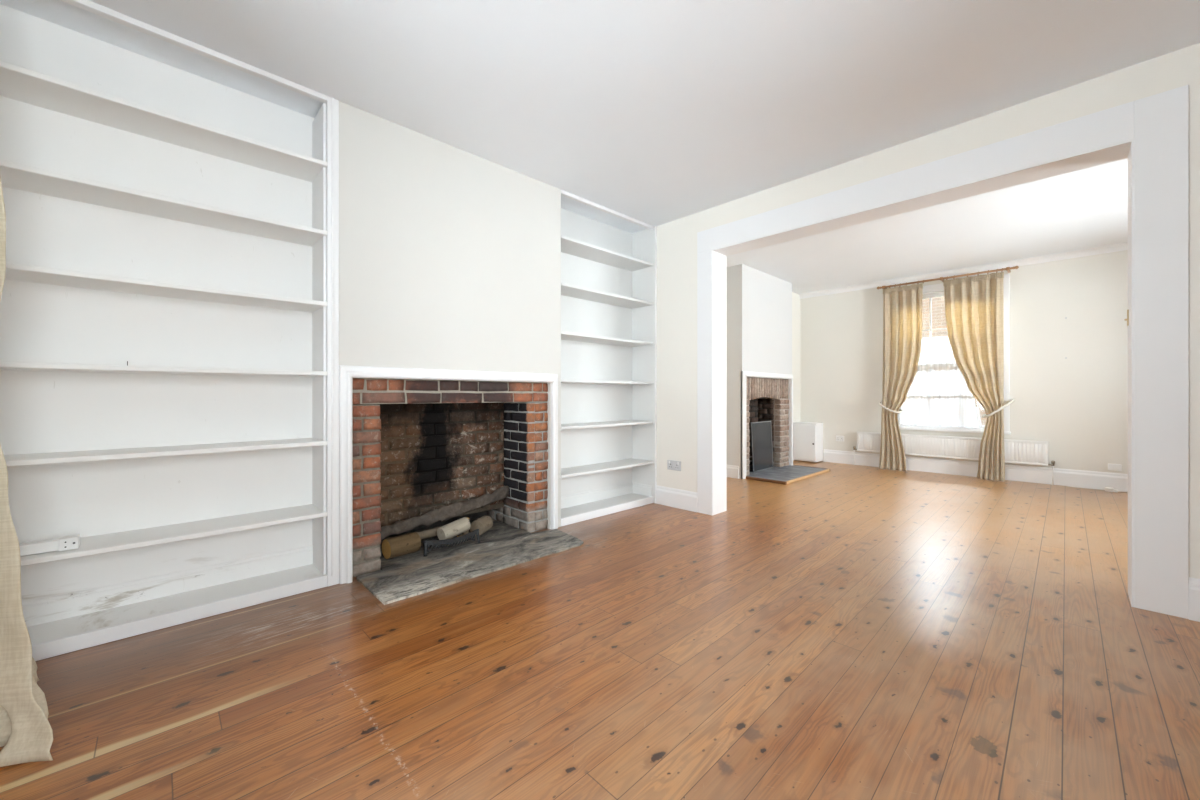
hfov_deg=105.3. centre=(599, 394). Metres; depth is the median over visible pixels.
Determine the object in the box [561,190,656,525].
bookcase
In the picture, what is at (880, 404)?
tieback
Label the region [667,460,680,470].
double socket
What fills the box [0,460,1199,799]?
floor
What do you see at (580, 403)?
wall
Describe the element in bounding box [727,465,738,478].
baseboard
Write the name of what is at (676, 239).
wall partition
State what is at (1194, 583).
baseboard
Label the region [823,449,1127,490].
baseboard
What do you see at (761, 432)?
fire screen
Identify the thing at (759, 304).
wall
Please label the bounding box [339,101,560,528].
wall
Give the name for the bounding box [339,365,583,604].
brick fireplace
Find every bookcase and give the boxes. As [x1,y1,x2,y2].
[0,0,338,660]
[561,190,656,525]
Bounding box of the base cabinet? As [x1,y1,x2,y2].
[793,422,822,461]
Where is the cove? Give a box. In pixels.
[799,243,1127,298]
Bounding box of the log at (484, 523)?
[470,515,492,535]
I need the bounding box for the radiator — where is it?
[853,432,1054,484]
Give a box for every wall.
[0,4,314,601]
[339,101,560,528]
[561,208,799,495]
[727,264,791,478]
[800,250,1127,473]
[921,296,986,424]
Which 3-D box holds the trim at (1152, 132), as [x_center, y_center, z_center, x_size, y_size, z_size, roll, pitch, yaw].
[1.807,-0.193,3.050,0.224,2.385,2.587,0,0,-44]
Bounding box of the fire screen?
[750,421,772,471]
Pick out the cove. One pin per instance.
(1124, 246)
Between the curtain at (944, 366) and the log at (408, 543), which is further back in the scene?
the curtain at (944, 366)
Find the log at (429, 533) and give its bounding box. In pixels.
[417,526,441,539]
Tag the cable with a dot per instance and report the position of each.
(1067, 485)
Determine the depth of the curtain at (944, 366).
5.89 m
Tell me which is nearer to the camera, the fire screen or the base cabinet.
the fire screen
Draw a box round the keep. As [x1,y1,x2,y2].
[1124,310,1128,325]
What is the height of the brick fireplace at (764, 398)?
1.286 m
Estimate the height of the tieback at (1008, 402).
0.226 m
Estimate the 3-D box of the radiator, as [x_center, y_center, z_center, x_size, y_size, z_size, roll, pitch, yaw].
[4.334,0.759,5.812,0.090,0.479,2.048,0,0,-44]
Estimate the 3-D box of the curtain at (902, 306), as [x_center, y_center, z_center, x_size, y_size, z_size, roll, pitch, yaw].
[3.947,-0.220,6.022,0.077,2.429,0.499,0,0,-45]
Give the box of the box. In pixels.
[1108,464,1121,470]
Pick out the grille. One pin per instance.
(858, 433)
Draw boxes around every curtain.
[0,177,52,766]
[879,283,922,470]
[898,336,981,427]
[943,272,1004,480]
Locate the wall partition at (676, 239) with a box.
[657,43,1199,578]
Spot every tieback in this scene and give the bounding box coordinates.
[879,401,902,412]
[981,399,1014,417]
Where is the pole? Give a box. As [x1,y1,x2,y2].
[877,266,1018,288]
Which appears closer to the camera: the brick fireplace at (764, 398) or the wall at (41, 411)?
the wall at (41, 411)
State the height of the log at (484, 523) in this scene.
0.109 m
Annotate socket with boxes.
[19,534,79,555]
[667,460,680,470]
[836,435,843,441]
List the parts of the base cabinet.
door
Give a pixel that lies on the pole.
(1008, 269)
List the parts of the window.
sash, sash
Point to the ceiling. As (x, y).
(651, 112)
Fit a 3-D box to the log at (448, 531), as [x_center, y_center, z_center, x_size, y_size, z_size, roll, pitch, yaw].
[-0.977,0.897,3.062,0.097,0.121,0.212,0,0,36]
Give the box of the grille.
[857,432,1048,442]
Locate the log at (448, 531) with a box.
[437,517,469,539]
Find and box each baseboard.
[656,485,696,511]
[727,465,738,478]
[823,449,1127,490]
[1189,577,1199,621]
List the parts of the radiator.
panel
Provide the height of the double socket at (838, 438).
0.082 m
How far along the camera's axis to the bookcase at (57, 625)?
2.11 m
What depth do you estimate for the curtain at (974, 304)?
5.42 m
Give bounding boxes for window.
[899,274,1010,434]
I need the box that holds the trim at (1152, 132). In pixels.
[697,85,1188,618]
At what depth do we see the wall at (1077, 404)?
5.19 m
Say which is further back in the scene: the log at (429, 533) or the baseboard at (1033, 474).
the baseboard at (1033, 474)
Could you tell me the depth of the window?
5.41 m
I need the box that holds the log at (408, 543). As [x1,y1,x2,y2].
[382,532,420,558]
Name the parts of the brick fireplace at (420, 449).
leg, fire grate, leg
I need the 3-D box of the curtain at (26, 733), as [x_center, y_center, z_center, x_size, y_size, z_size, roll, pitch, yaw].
[-1.847,-0.216,1.382,0.737,2.420,0.215,0,0,37]
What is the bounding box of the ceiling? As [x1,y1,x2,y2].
[0,0,1199,293]
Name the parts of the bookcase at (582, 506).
skirting, shelf, shelf, shelf, shelf, shelf, shelf, panel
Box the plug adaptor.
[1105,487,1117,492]
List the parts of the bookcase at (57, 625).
shelf, shelf, shelf, shelf, shelf, skirting, shelf, panel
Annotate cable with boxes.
[1067,485,1127,491]
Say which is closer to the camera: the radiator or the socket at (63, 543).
the socket at (63, 543)
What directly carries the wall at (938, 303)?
on the ground
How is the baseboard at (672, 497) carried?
attached to the wall partition at (676, 239)
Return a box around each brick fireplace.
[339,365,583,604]
[741,371,829,484]

